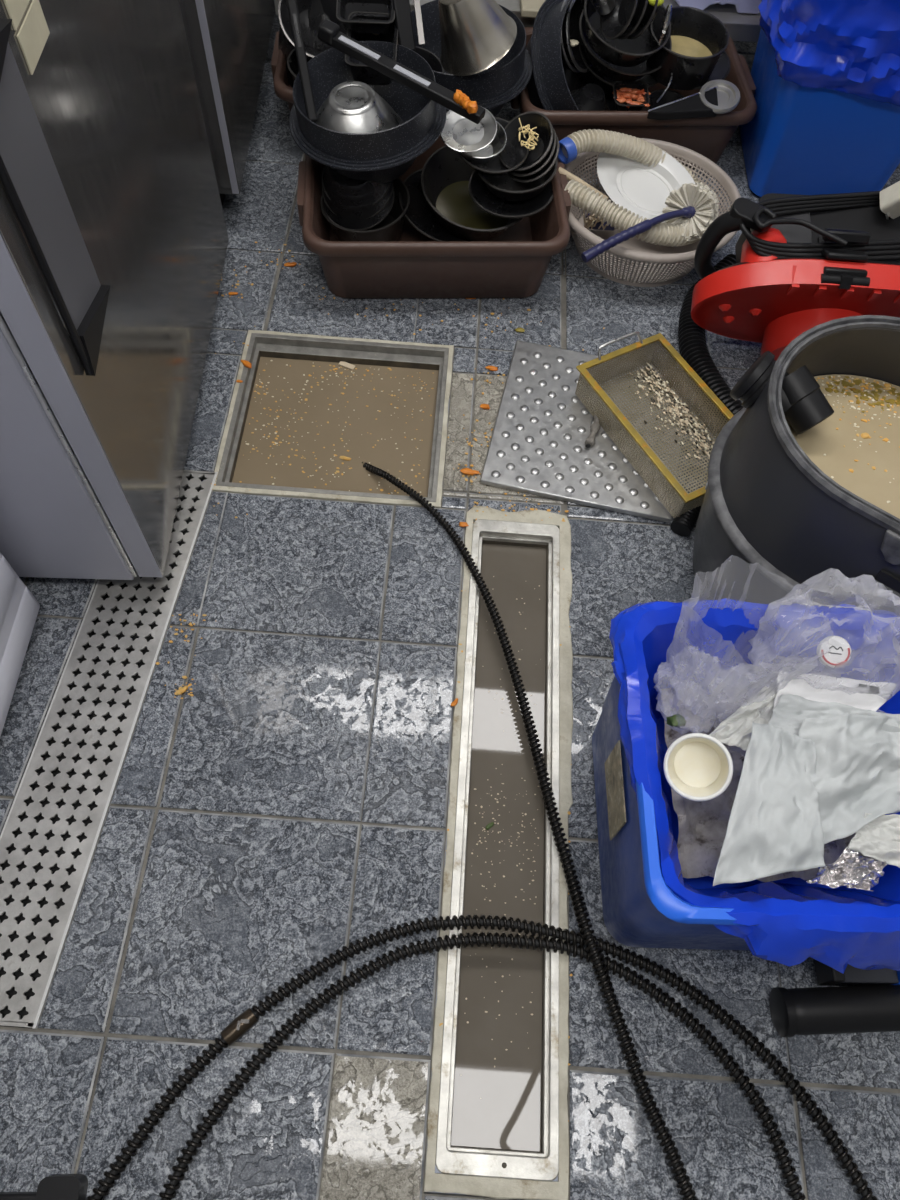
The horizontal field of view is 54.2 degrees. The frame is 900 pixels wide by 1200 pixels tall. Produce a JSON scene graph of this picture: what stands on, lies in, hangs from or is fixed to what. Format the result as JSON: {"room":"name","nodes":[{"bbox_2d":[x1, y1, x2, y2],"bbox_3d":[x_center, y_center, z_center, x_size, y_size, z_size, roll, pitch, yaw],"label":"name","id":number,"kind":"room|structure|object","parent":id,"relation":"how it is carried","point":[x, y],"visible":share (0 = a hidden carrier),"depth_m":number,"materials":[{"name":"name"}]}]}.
{"room":"restaurant kitchen","nodes":[
{"label":"restaurant kitchen","id":0,"kind":"room"},
{"bbox_2d":[0,11,899,1199],"bbox_3d":[-0.019,0.004,1.643,3.300,0.031,4.650,4,61,0],"label":"floor","id":1,"kind":"structure","parent":0,"point":[286,812],"depth_m":1.40,"materials":[{"name":"tile"}]},
{"bbox_2d":[0,553,39,736],"bbox_3d":[-0.886,0.100,1.233,0.330,0.520,0.505,3,61,-1],"label":"drawer unit","id":2,"kind":"object","parent":1,"relation":"on","point":[19,609],"visible":1,"depth_m":1.46,"materials":[{"name":"white plastic"}]},
{"bbox_2d":[0,1174,87,1199],"bbox_3d":[-0.590,0.793,1.140,0.217,0.034,0.079,1,61,-2],"label":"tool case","id":3,"kind":"object","parent":1,"relation":"on","point":[58,1186],"visible":1,"depth_m":1.14,"materials":[{"name":"black plastic"}]},
{"bbox_2d":[0,470,217,1028],"bbox_3d":[-0.604,0.195,1.539,0.152,0.087,1.013,8,61,2],"label":"drain grate","id":4,"kind":"object","parent":1,"relation":"in","point":[50,835],"visible":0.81,"depth_m":1.45,"materials":[{"name":"metal"}]},
{"bbox_2d":[0,0,228,579],"bbox_3d":[-0.834,-0.894,0.957,0.764,1.870,0.910,2,61,-2],"label":"refrigerator","id":5,"kind":"object","parent":1,"relation":"on","point":[114,238],"visible":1,"depth_m":1.30,"materials":[{"name":"silver metal"}]},
{"bbox_2d":[179,0,274,204],"bbox_3d":[-0.822,-1.733,1.475,0.770,1.880,0.903,2,61,-2],"label":"refrigerator","id":6,"kind":"object","parent":1,"relation":"on","point":[228,40],"visible":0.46,"depth_m":1.90,"materials":[{"name":"silver metal"}]},
{"bbox_2d":[212,330,453,507],"bbox_3d":[-0.234,-0.360,1.886,0.456,0.123,0.437,4,61,0],"label":"drain sump","id":7,"kind":"object","parent":1,"relation":"in","point":[292,416],"visible":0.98,"depth_m":1.86,"materials":[{"name":"metal"}]},
{"bbox_2d":[339,361,354,369],"bbox_3d":[-0.227,-0.518,1.942,0.036,0.003,0.013,24,63,10],"label":"scrap","id":8,"kind":"object","parent":7,"relation":"on","point":[344,364],"visible":1,"depth_m":1.94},
{"bbox_2d":[271,31,397,111],"bbox_3d":[-0.151,-1.313,2.250,0.574,0.176,0.378,2,61,-2],"label":"tub","id":9,"kind":"object","parent":1,"relation":"on","point":[283,90],"visible":0.17,"depth_m":2.12,"materials":[{"name":"brown plastic"}]},
{"bbox_2d":[287,48,297,81],"bbox_3d":[-0.284,-1.233,2.117,0.200,0.121,0.200,4,61,0],"label":"saucepan","id":10,"kind":"object","parent":9,"relation":"in","point":[292,64],"visible":0.14,"depth_m":2.08,"materials":[{"name":"black"}]},
{"bbox_2d":[278,0,324,87],"bbox_3d":[-0.355,-1.338,2.101,0.095,0.189,0.210,-25,65,-16],"label":"round cover","id":11,"kind":"object","parent":9,"relation":"on","point":[316,16],"visible":0.23,"depth_m":2.04,"materials":[{"name":"black"}]},
{"bbox_2d":[278,0,346,57],"bbox_3d":[-0.302,-1.326,2.016,0.178,0.119,0.150,-37,69,-20],"label":"bowl","id":12,"kind":"object","parent":11,"relation":"on","point":[329,6],"visible":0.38,"depth_m":2.04,"materials":[{"name":"black"}]},
{"bbox_2d":[414,46,443,72],"bbox_3d":[-0.105,-1.183,2.062,0.179,0.131,0.179,22,62,9],"label":"saucepan","id":13,"kind":"object","parent":9,"relation":"in","point":[432,59],"visible":0.14,"depth_m":2.04,"materials":[{"name":"black"}]},
{"bbox_2d":[398,0,531,116],"bbox_3d":[0.028,-1.267,2.039,0.331,0.285,0.332,-34,68,-19],"label":"wok","id":14,"kind":"object","parent":9,"relation":"on","point":[493,87],"depth_m":2.00,"materials":[{"name":"metal"}]},
{"bbox_2d":[438,0,516,75],"bbox_3d":[0.064,-1.250,1.900,0.170,0.172,0.173,22,62,9],"label":"steel bowl","id":15,"kind":"object","parent":14,"relation":"on","point":[475,35],"visible":1,"depth_m":1.87,"materials":[{"name":"metal"}]},
{"bbox_2d":[156,239,603,1068],"bbox_3d":[-0.113,-0.046,1.648,1.010,0.002,1.800,4,61,0],"label":"crumbs","id":16,"kind":"object","parent":1,"relation":"on","point":[237,284],"visible":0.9,"depth_m":1.74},
{"bbox_2d":[297,136,570,297],"bbox_3d":[-0.038,-0.875,2.009,0.594,0.182,0.418,-1,61,-4],"label":"tub","id":17,"kind":"object","parent":1,"relation":"on","point":[514,263],"visible":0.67,"depth_m":1.92,"materials":[{"name":"brown plastic"}]},
{"bbox_2d":[320,178,409,240],"bbox_3d":[-0.193,-0.875,2.018,0.201,0.116,0.200,30,64,13],"label":"saucepan","id":18,"kind":"object","parent":17,"relation":"in","point":[390,228],"visible":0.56,"depth_m":1.98,"materials":[{"name":"grey"}]},
{"bbox_2d":[324,186,394,230],"bbox_3d":[-0.206,-0.917,1.970,0.165,0.099,0.155,31,64,14],"label":"bowl","id":19,"kind":"object","parent":18,"relation":"on","point":[356,218],"visible":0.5,"depth_m":1.96,"materials":[{"name":"black"}]},
{"bbox_2d":[322,181,392,217],"bbox_3d":[-0.206,-0.932,1.953,0.161,0.098,0.151,31,64,14],"label":"bowl","id":20,"kind":"object","parent":19,"relation":"on","point":[371,197],"visible":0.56,"depth_m":1.93,"materials":[{"name":"black"}]},
{"bbox_2d":[322,165,391,204],"bbox_3d":[-0.205,-0.946,1.935,0.157,0.098,0.148,31,64,14],"label":"bowl","id":21,"kind":"object","parent":20,"relation":"on","point":[344,185],"visible":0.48,"depth_m":1.91,"materials":[{"name":"black"}]},
{"bbox_2d":[289,41,445,182],"bbox_3d":[-0.176,-1.024,1.887,0.335,0.192,0.334,12,61,4],"label":"wok","id":22,"kind":"object","parent":21,"relation":"on","point":[383,156],"visible":0.77,"depth_m":1.84,"materials":[{"name":"metal"}]},
{"bbox_2d":[286,0,316,121],"bbox_3d":[-0.302,-1.104,1.792,0.020,0.166,0.182,-11,62,-9],"label":"spatula","id":23,"kind":"object","parent":22,"relation":"in","point":[292,5],"visible":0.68,"depth_m":1.79,"materials":[{"name":"black plastic"}]},
{"bbox_2d":[314,81,402,132],"bbox_3d":[-0.197,-1.008,1.833,0.208,0.102,0.207,30,64,13],"label":"steel bowl","id":24,"kind":"object","parent":22,"relation":"in","point":[351,106],"visible":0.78,"depth_m":1.79,"materials":[{"name":"metal"}]},
{"bbox_2d":[345,11,397,84],"bbox_3d":[-0.167,-1.177,1.893,0.108,0.091,0.140,3,61,-1],"label":"tray","id":25,"kind":"object","parent":22,"relation":"on","point":[363,73],"visible":0.56,"depth_m":1.89,"materials":[{"name":"grey"}]},
{"bbox_2d":[336,0,394,33],"bbox_3d":[-0.178,-1.255,1.876,0.124,0.058,0.101,1,61,-2],"label":"tray","id":26,"kind":"object","parent":25,"relation":"on","point":[344,8],"visible":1,"depth_m":1.88,"materials":[{"name":"grey"}]},
{"bbox_2d":[392,0,415,50],"bbox_3d":[-0.098,-1.231,1.879,0.036,0.093,0.060,-16,63,-12],"label":"turner","id":27,"kind":"object","parent":25,"relation":"on","point":[403,18],"visible":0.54,"depth_m":1.88,"materials":[{"name":"black plastic"}]},
{"bbox_2d":[318,19,484,123],"bbox_3d":[-0.097,-1.060,1.767,0.361,0.104,0.037,22,62,9],"label":"tongs","id":28,"kind":"object","parent":22,"relation":"on","point":[329,33],"visible":1,"depth_m":1.76,"materials":[{"name":"black plastic"}]},
{"bbox_2d":[453,89,477,113],"bbox_3d":[0.031,-0.989,1.748,0.025,0.025,0.070,-33,67,-19],"label":"carrot shreds","id":29,"kind":"object","parent":28,"relation":"in","point":[460,98],"visible":1,"depth_m":1.74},
{"bbox_2d":[399,169,466,240],"bbox_3d":[-0.005,-0.911,2.035,0.224,0.059,0.229,14,61,5],"label":"plate","id":30,"kind":"object","parent":17,"relation":"in","point":[419,214],"visible":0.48,"depth_m":2.02,"materials":[{"name":"black"}]},
{"bbox_2d":[421,145,522,240],"bbox_3d":[0.061,-0.912,2.004,0.256,0.123,0.253,-36,69,-20],"label":"bowl","id":31,"kind":"object","parent":30,"relation":"on","point":[445,176],"visible":0.62,"depth_m":2.03,"materials":[{"name":"grey"}]},
{"bbox_2d":[469,171,552,217],"bbox_3d":[0.138,-0.917,1.967,0.193,0.034,0.193,30,64,13],"label":"plate","id":32,"kind":"object","parent":31,"relation":"on","point":[481,195],"visible":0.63,"depth_m":1.96,"materials":[{"name":"black"}]},
{"bbox_2d":[478,160,557,200],"bbox_3d":[0.146,-0.945,1.941,0.177,0.064,0.176,30,64,13],"label":"saucepan","id":33,"kind":"object","parent":32,"relation":"on","point":[504,186],"visible":0.43,"depth_m":1.93,"materials":[{"name":"grey"}]},
{"bbox_2d":[457,117,528,175],"bbox_3d":[0.090,-0.978,1.914,0.161,0.056,0.160,15,61,5],"label":"frying pan","id":34,"kind":"object","parent":33,"relation":"on","point":[494,167],"visible":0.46,"depth_m":1.92,"materials":[{"name":"black"}]},
{"bbox_2d":[452,121,506,164],"bbox_3d":[0.061,-0.980,1.890,0.119,0.058,0.118,-13,63,-10],"label":"steel bowl","id":35,"kind":"object","parent":34,"relation":"on","point":[497,145],"visible":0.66,"depth_m":1.89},
{"bbox_2d":[440,109,496,152],"bbox_3d":[0.038,-0.995,1.863,0.123,0.040,0.119,15,61,5],"label":"steel bowl","id":36,"kind":"object","parent":35,"relation":"on","point":[469,136],"visible":0.88,"depth_m":1.87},
{"bbox_2d":[508,134,558,182],"bbox_3d":[0.176,-0.966,1.913,0.103,0.090,0.127,-35,68,-20],"label":"bowl","id":37,"kind":"object","parent":33,"relation":"on","point":[547,168],"visible":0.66,"depth_m":1.90,"materials":[{"name":"black"}]},
{"bbox_2d":[502,128,556,176],"bbox_3d":[0.169,-0.974,1.903,0.103,0.090,0.127,-35,68,-20],"label":"bowl","id":38,"kind":"object","parent":37,"relation":"on","point":[544,162],"visible":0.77,"depth_m":1.89,"materials":[{"name":"black"}]},
{"bbox_2d":[498,111,553,170],"bbox_3d":[0.161,-0.982,1.893,0.103,0.090,0.127,-35,68,-20],"label":"bowl","id":39,"kind":"object","parent":38,"relation":"on","point":[508,156],"visible":0.87,"depth_m":1.91,"materials":[{"name":"black"}]},
{"bbox_2d":[518,118,538,150],"bbox_3d":[0.167,-0.992,1.876,0.046,0.026,0.083,4,61,0],"label":"noodles","id":40,"kind":"object","parent":39,"relation":"on","point":[531,137],"visible":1,"depth_m":1.88,"materials":[{"name":"brown food"}]},
{"bbox_2d":[460,468,478,474],"bbox_3d":[0.040,-0.258,1.770,0.040,0.009,0.016,4,61,0],"label":"scrap","id":41,"kind":"object","parent":1,"relation":"on","point":[466,471],"visible":1,"depth_m":1.77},
{"bbox_2d":[87,914,877,1199],"bbox_3d":[0.063,0.669,1.245,1.076,0.029,0.425,4,61,0],"label":"hose","id":42,"kind":"object","parent":1,"relation":"on","point":[240,1025],"visible":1,"depth_m":1.28,"materials":[{"name":"rubber"}]},
{"bbox_2d":[159,932,805,1199],"bbox_3d":[0.056,0.679,1.240,0.882,0.028,0.400,4,61,0],"label":"hose","id":43,"kind":"object","parent":1,"relation":"on","point":[789,1170],"visible":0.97,"depth_m":1.27,"materials":[{"name":"rubber"}]},
{"bbox_2d":[424,506,572,1199],"bbox_3d":[0.100,0.336,1.502,0.209,0.108,1.133,4,61,0],"label":"trough","id":44,"kind":"object","parent":1,"relation":"in","point":[498,1125],"visible":0.95,"depth_m":1.41,"materials":[{"name":"metal"}]},
{"bbox_2d":[451,540,547,1152],"bbox_3d":[0.094,0.347,1.510,0.130,0.081,1.012,4,61,0],"label":"basin","id":45,"kind":"object","parent":44,"relation":"in","point":[499,1056],"depth_m":1.42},
{"bbox_2d":[274,0,760,41],"bbox_3d":[0.504,-1.686,2.476,1.900,0.200,0.560,2,61,-2],"label":"steel shelf","id":46,"kind":"object","parent":1,"relation":"on","point":[745,27],"visible":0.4,"depth_m":2.27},
{"bbox_2d":[520,0,544,17],"bbox_3d":[0.245,-1.543,2.255,0.130,0.020,0.160,2,61,-2],"label":"cutting board","id":47,"kind":"object","parent":46,"relation":"on","point":[529,8],"visible":0.45,"depth_m":2.22,"materials":[{"name":"beige"}]},
{"bbox_2d":[675,0,760,13],"bbox_3d":[0.706,-1.673,2.202,0.299,0.277,0.200,2,61,-2],"label":"plastic crate","id":48,"kind":"object","parent":46,"relation":"on","point":[742,6],"visible":0.74,"depth_m":2.26,"materials":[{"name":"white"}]},
{"bbox_2d":[362,462,698,1199],"bbox_3d":[0.116,0.242,1.513,0.128,0.118,1.430,-18,63,-12],"label":"hose","id":49,"kind":"object","parent":1,"relation":"on","point":[603,976],"visible":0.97,"depth_m":1.36,"materials":[{"name":"black metal"}]},
{"bbox_2d":[480,340,687,522],"bbox_3d":[0.290,-0.363,1.835,0.385,0.016,0.397,12,61,4],"label":"drain cover","id":50,"kind":"object","parent":1,"relation":"on","point":[537,445],"visible":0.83,"depth_m":1.80,"materials":[{"name":"metal"}]},
{"bbox_2d":[585,406,602,447],"bbox_3d":[0.299,-0.355,1.815,0.023,0.023,0.107,17,62,7],"label":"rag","id":51,"kind":"object","parent":50,"relation":"on","point":[595,427],"visible":0.83,"depth_m":1.80,"materials":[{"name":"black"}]},
{"bbox_2d":[575,331,733,517],"bbox_3d":[0.441,-0.359,1.770,0.212,0.101,0.403,-25,65,-16],"label":"basket","id":52,"kind":"object","parent":50,"relation":"on","point":[672,486],"visible":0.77,"depth_m":1.81,"materials":[{"name":"metal"}]},
{"bbox_2d":[510,27,756,167],"bbox_3d":[0.448,-1.275,2.259,0.604,0.176,0.373,-2,61,-4],"label":"tub","id":53,"kind":"object","parent":1,"relation":"on","point":[709,137],"visible":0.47,"depth_m":2.15,"materials":[{"name":"brown plastic"}]},
{"bbox_2d":[526,0,615,110],"bbox_3d":[0.318,-1.302,2.154,0.288,0.292,0.296,-9,62,-8],"label":"wok","id":54,"kind":"object","parent":53,"relation":"in","point":[548,89],"visible":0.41,"depth_m":2.06,"materials":[{"name":"metal"}]},
{"bbox_2d":[562,60,582,91],"bbox_3d":[0.280,-1.315,2.190,0.112,0.079,0.119,31,64,14],"label":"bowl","id":55,"kind":"object","parent":54,"relation":"in","point":[573,79],"visible":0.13,"depth_m":2.17,"materials":[{"name":"black"}]},
{"bbox_2d":[570,83,609,110],"bbox_3d":[0.338,-1.218,2.149,0.119,0.070,0.116,-36,69,-20],"label":"bowl","id":56,"kind":"object","parent":54,"relation":"in","point":[590,97],"visible":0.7,"depth_m":2.12,"materials":[{"name":"black"}]},
{"bbox_2d":[579,44,657,88],"bbox_3d":[0.430,-1.344,2.172,0.230,0.071,0.225,-38,69,-21],"label":"plate","id":57,"kind":"object","parent":53,"relation":"on","point":[649,80],"visible":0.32,"depth_m":2.15,"materials":[{"name":"black"}]},
{"bbox_2d":[579,9,671,80],"bbox_3d":[0.418,-1.337,2.115,0.232,0.114,0.223,-28,66,-17],"label":"saucepan","id":58,"kind":"object","parent":57,"relation":"on","point":[611,71],"visible":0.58,"depth_m":2.10,"materials":[{"name":"black"}]},
{"bbox_2d":[560,0,579,72],"bbox_3d":[0.290,-1.351,2.097,0.090,0.145,0.160,23,62,10],"label":"bowl","id":59,"kind":"object","parent":58,"relation":"in","point":[570,64],"visible":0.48,"depth_m":2.08,"materials":[{"name":"black"}]},
{"bbox_2d":[562,0,588,72],"bbox_3d":[0.307,-1.352,2.098,0.090,0.145,0.160,23,62,10],"label":"bowl","id":60,"kind":"object","parent":58,"relation":"in","point":[570,26],"visible":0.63,"depth_m":2.10,"materials":[{"name":"black"}]},
{"bbox_2d":[584,0,670,66],"bbox_3d":[0.409,-1.334,2.052,0.212,0.111,0.203,-28,66,-17],"label":"saucepan","id":61,"kind":"object","parent":58,"relation":"on","point":[626,52],"visible":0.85,"depth_m":2.06,"materials":[{"name":"black"}]},
{"bbox_2d":[590,0,614,14],"bbox_3d":[0.341,-1.359,1.981,0.077,0.080,0.058,-18,63,-12],"label":"steel cup","id":62,"kind":"object","parent":61,"relation":"on","point":[603,7],"visible":1,"depth_m":1.99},
{"bbox_2d":[600,0,638,39],"bbox_3d":[0.386,-1.336,1.975,0.064,0.127,0.134,-15,63,-11],"label":"bowl","id":63,"kind":"object","parent":61,"relation":"on","point":[613,24],"visible":0.93,"depth_m":2.00,"materials":[{"name":"black"}]},
{"bbox_2d":[617,0,648,39],"bbox_3d":[0.409,-1.338,1.977,0.064,0.127,0.134,-15,63,-11],"label":"bowl","id":64,"kind":"object","parent":61,"relation":"in","point":[643,7],"visible":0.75,"depth_m":1.98,"materials":[{"name":"black"}]},
{"bbox_2d":[627,0,658,39],"bbox_3d":[0.432,-1.339,1.979,0.064,0.127,0.134,-15,63,-11],"label":"bowl","id":65,"kind":"object","parent":61,"relation":"in","point":[652,10],"visible":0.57,"depth_m":1.98,"materials":[{"name":"black"}]},
{"bbox_2d":[648,0,663,6],"bbox_3d":[0.456,-1.325,1.947,0.036,0.018,0.020,4,61,0],"label":"wedge","id":66,"kind":"object","parent":65,"relation":"in","point":[651,2],"visible":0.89,"depth_m":1.94,"materials":[{"name":"yellow"}]},
{"bbox_2d":[657,4,671,44],"bbox_3d":[0.481,-1.289,1.976,0.018,0.090,0.020,37,66,16],"label":"spoon","id":67,"kind":"object","parent":61,"relation":"in","point":[668,12],"visible":1,"depth_m":1.96,"materials":[{"name":"metal"}]},
{"bbox_2d":[662,4,671,30],"bbox_3d":[0.484,-1.297,1.962,0.018,0.056,0.016,4,61,0],"label":"handle","id":68,"kind":"object","parent":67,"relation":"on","point":[668,12],"depth_m":1.96,"materials":[{"name":"metal"}]},
{"bbox_2d":[613,81,649,110],"bbox_3d":[0.434,-1.209,2.125,0.086,0.043,0.078,-1,61,-3],"label":"tray","id":69,"kind":"object","parent":53,"relation":"in","point":[639,85],"visible":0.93,"depth_m":2.12,"materials":[{"name":"grey"}]},
{"bbox_2d":[612,88,650,107],"bbox_3d":[0.438,-1.208,2.119,0.094,0.019,0.071,4,61,0],"label":"red shreds","id":70,"kind":"object","parent":69,"relation":"in","point":[623,94],"visible":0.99,"depth_m":2.12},
{"bbox_2d":[646,73,683,126],"bbox_3d":[0.523,-1.216,2.122,0.118,0.121,0.108,33,65,15],"label":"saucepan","id":71,"kind":"object","parent":53,"relation":"in","point":[670,95],"depth_m":2.16,"materials":[{"name":"black"}]},
{"bbox_2d":[647,80,739,119],"bbox_3d":[0.578,-1.193,2.099,0.223,0.049,0.096,1,61,-2],"label":"strainer","id":72,"kind":"object","parent":53,"relation":"on","point":[715,97],"visible":1,"depth_m":2.08,"materials":[{"name":"black plastic"}]},
{"bbox_2d":[693,51,730,88],"bbox_3d":[0.586,-1.327,2.176,0.211,0.032,0.211,30,64,13],"label":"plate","id":73,"kind":"object","parent":53,"relation":"on","point":[721,70],"visible":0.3,"depth_m":2.17,"materials":[{"name":"black"}]},
{"bbox_2d":[646,6,728,89],"bbox_3d":[0.564,-1.317,2.115,0.188,0.110,0.188,12,61,4],"label":"pot","id":74,"kind":"object","parent":73,"relation":"on","point":[699,38],"visible":0.87,"depth_m":2.11,"materials":[{"name":"black"}]},
{"bbox_2d":[564,138,740,286],"bbox_3d":[0.454,-0.894,2.070,0.433,0.137,0.426,13,61,4],"label":"basket","id":75,"kind":"object","parent":1,"relation":"on","point":[632,262],"visible":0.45,"depth_m":2.06,"materials":[{"name":"beige plastic"}]},
{"bbox_2d":[558,167,614,230],"bbox_3d":[0.317,-0.908,2.017,0.165,0.138,0.086,4,61,0],"label":"scrub brush","id":76,"kind":"object","parent":75,"relation":"in","point":[590,222],"visible":0.45,"depth_m":2.03,"materials":[{"name":"brown wood"}]},
{"bbox_2d":[558,129,699,246],"bbox_3d":[0.428,-0.929,2.018,0.388,0.167,0.330,4,61,0],"label":"hose","id":77,"kind":"object","parent":75,"relation":"in","point":[637,149],"visible":0.68,"depth_m":1.97,"materials":[{"name":"beige"}]},
{"bbox_2d":[597,151,694,222],"bbox_3d":[0.463,-0.969,2.062,0.272,0.079,0.182,36,65,16],"label":"oval dish","id":78,"kind":"object","parent":75,"relation":"in","point":[642,189],"visible":0.64,"depth_m":2.07,"materials":[{"name":"white"}]},
{"bbox_2d":[581,182,718,262],"bbox_3d":[0.427,-0.825,1.924,0.344,0.120,0.122,-17,63,-12],"label":"scrub brush","id":79,"kind":"object","parent":75,"relation":"on","point":[694,207],"visible":0.96,"depth_m":1.92,"materials":[{"name":"blue plastic"}]},
{"bbox_2d":[670,503,701,535],"bbox_3d":[0.467,-0.167,1.721,0.042,0.043,0.085,30,64,13],"label":"hose cuff","id":80,"kind":"object","parent":1,"relation":"on","point":[683,525],"visible":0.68,"depth_m":1.70,"materials":[{"name":"plastic"}]},
{"bbox_2d":[678,254,743,423],"bbox_3d":[0.592,-0.549,1.920,0.177,0.080,0.552,4,61,0],"label":"hose","id":81,"kind":"object","parent":1,"relation":"on","point":[693,348],"visible":0.32,"depth_m":1.90,"materials":[{"name":"plastic"}]},
{"bbox_2d":[592,598,899,973],"bbox_3d":[0.440,0.289,1.268,0.465,0.390,0.481,2,61,-2],"label":"box","id":82,"kind":"object","parent":1,"relation":"on","point":[660,848],"visible":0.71,"depth_m":1.19,"materials":[{"name":"blue plastic"}]},
{"bbox_2d":[653,646,729,734],"bbox_3d":[0.324,0.121,1.184,0.101,0.100,0.125,4,61,0],"label":"plastic bag","id":83,"kind":"object","parent":82,"relation":"in","point":[659,690],"visible":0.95,"depth_m":1.18,"materials":[{"name":"white"}]},
{"bbox_2d":[666,713,685,726],"bbox_3d":[0.299,0.160,1.161,0.025,0.016,0.019,-16,63,-11],"label":"stem","id":84,"kind":"object","parent":83,"relation":"on","point":[676,720],"visible":1,"depth_m":1.16,"materials":[{"name":"green plant"}]},
{"bbox_2d":[663,733,732,800],"bbox_3d":[0.305,0.209,1.100,0.081,0.083,0.088,16,61,6],"label":"paper cup","id":85,"kind":"object","parent":82,"relation":"in","point":[697,766],"visible":1,"depth_m":1.12,"materials":[{"name":"white"}]},
{"bbox_2d":[666,572,829,714],"bbox_3d":[0.381,0.051,1.160,0.177,0.191,0.185,-17,63,-12],"label":"plastic bag","id":86,"kind":"object","parent":82,"relation":"in","point":[668,668],"visible":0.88,"depth_m":1.15,"materials":[{"name":"white"}]},
{"bbox_2d":[713,722,825,885],"bbox_3d":[0.373,0.238,1.042,0.130,0.054,0.198,4,61,0],"label":"sheet","id":87,"kind":"object","parent":82,"relation":"in","point":[775,827],"visible":1,"depth_m":1.03,"materials":[{"name":"paper"}]},
{"bbox_2d":[704,657,884,723],"bbox_3d":[0.465,0.145,1.165,0.262,0.093,0.145,4,61,0],"label":"plastic bag","id":88,"kind":"object","parent":82,"relation":"in","point":[786,666],"visible":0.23,"depth_m":1.18,"materials":[{"name":"white"}]},
{"bbox_2d":[709,686,776,750],"bbox_3d":[0.394,0.150,1.120,0.143,0.026,0.054,-35,68,-20],"label":"sheet","id":89,"kind":"object","parent":88,"relation":"on","point":[735,730],"visible":0.75,"depth_m":1.12,"materials":[{"name":"paper"}]},
{"bbox_2d":[771,671,898,716],"bbox_3d":[0.490,0.136,1.119,0.167,0.018,0.079,7,61,1],"label":"paper sheet","id":90,"kind":"object","parent":88,"relation":"on","point":[813,687],"visible":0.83,"depth_m":1.12,"materials":[{"name":"white"}]},
{"bbox_2d":[768,694,899,765],"bbox_3d":[0.477,0.160,1.092,0.184,0.029,0.072,9,61,2],"label":"sheet","id":91,"kind":"object","parent":90,"relation":"on","point":[790,711],"visible":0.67,"depth_m":1.10,"materials":[{"name":"paper"}]},
{"bbox_2d":[859,684,878,692],"bbox_3d":[0.533,0.112,1.119,0.025,0.001,0.008,11,61,3],"label":"print mark","id":92,"kind":"object","parent":90,"relation":"on","point":[871,688],"visible":1,"depth_m":1.12,"materials":[{"name":"black"}]},
{"bbox_2d":[747,568,899,702],"bbox_3d":[0.511,0.055,1.165,0.229,0.193,0.178,-4,61,-5],"label":"plastic bag","id":93,"kind":"object","parent":82,"relation":"in","point":[889,592],"visible":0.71,"depth_m":1.16,"materials":[{"name":"white"}]},
{"bbox_2d":[816,636,851,667],"bbox_3d":[0.493,0.067,1.131,0.042,0.027,0.040,18,62,7],"label":"lid","id":94,"kind":"object","parent":93,"relation":"in","point":[839,651],"visible":1,"depth_m":1.12,"materials":[{"name":"white"}]},
{"bbox_2d":[828,646,842,654],"bbox_3d":[0.493,0.064,1.124,0.019,0.002,0.011,0,85,7],"label":"print","id":95,"kind":"object","parent":94,"relation":"on","point":[831,646],"depth_m":1.12},
{"bbox_2d":[807,846,886,890],"bbox_3d":[0.460,0.311,1.026,0.094,0.040,0.050,4,61,0],"label":"wrapper","id":96,"kind":"object","parent":82,"relation":"in","point":[850,870],"visible":1,"depth_m":1.02,"materials":[{"name":"silver"}]},
{"bbox_2d":[798,713,899,844],"bbox_3d":[0.495,0.221,1.053,0.196,0.058,0.166,1,61,-3],"label":"sheet","id":97,"kind":"object","parent":82,"relation":"in","point":[858,770],"visible":0.94,"depth_m":1.06,"materials":[{"name":"paper"}]},
{"bbox_2d":[848,813,899,867],"bbox_3d":[0.516,0.285,1.030,0.104,0.027,0.069,4,61,0],"label":"sheet","id":98,"kind":"object","parent":82,"relation":"in","point":[879,839],"visible":1,"depth_m":1.03,"materials":[{"name":"paper"}]},
{"bbox_2d":[691,191,899,360],"bbox_3d":[0.840,-0.633,1.820,0.699,0.362,0.290,4,61,-1],"label":"vacuum cleaner","id":99,"kind":"object","parent":1,"relation":"on","point":[804,262],"visible":0.88,"depth_m":1.71,"materials":[{"name":"red plastic"}]},
{"bbox_2d":[741,228,786,262],"bbox_3d":[0.618,-0.682,1.732,0.090,0.090,0.085,4,85,0],"label":"power cord","id":100,"kind":"object","parent":99,"relation":"attached to","point":[773,235],"depth_m":1.70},
{"bbox_2d":[770,212,828,242],"bbox_3d":[0.695,-0.728,1.724,0.200,0.029,0.092,4,61,0],"label":"power cord","id":101,"kind":"object","parent":99,"relation":"attached to","point":[780,233],"depth_m":1.72,"materials":[{"name":"plastic"}]},
{"bbox_2d":[880,181,899,218],"bbox_3d":[0.869,-0.772,1.704,0.066,0.072,0.072,4,61,0],"label":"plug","id":102,"kind":"object","parent":99,"relation":"on","point":[890,196],"visible":1,"depth_m":1.70,"materials":[{"name":"plastic"}]},
{"bbox_2d":[693,315,899,614],"bbox_3d":[0.707,-0.108,1.446,0.636,0.483,0.459,32,64,14],"label":"tank","id":103,"kind":"object","parent":1,"relation":"on","point":[803,482],"visible":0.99,"depth_m":1.34,"materials":[{"name":"grey plastic"}]},
{"bbox_2d":[739,0,899,197],"bbox_3d":[0.944,-1.297,2.040,0.546,0.623,0.562,4,61,0],"label":"bin","id":104,"kind":"object","parent":1,"relation":"on","point":[825,74],"visible":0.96,"depth_m":1.99,"materials":[{"name":"blue plastic"}]},
{"bbox_2d":[769,959,899,1036],"bbox_3d":[0.651,0.548,1.306,0.352,0.088,0.167,-1,61,-3],"label":"tube","id":105,"kind":"object","parent":1,"relation":"on","point":[864,1001],"visible":0.66,"depth_m":1.26,"materials":[{"name":"black plastic"}]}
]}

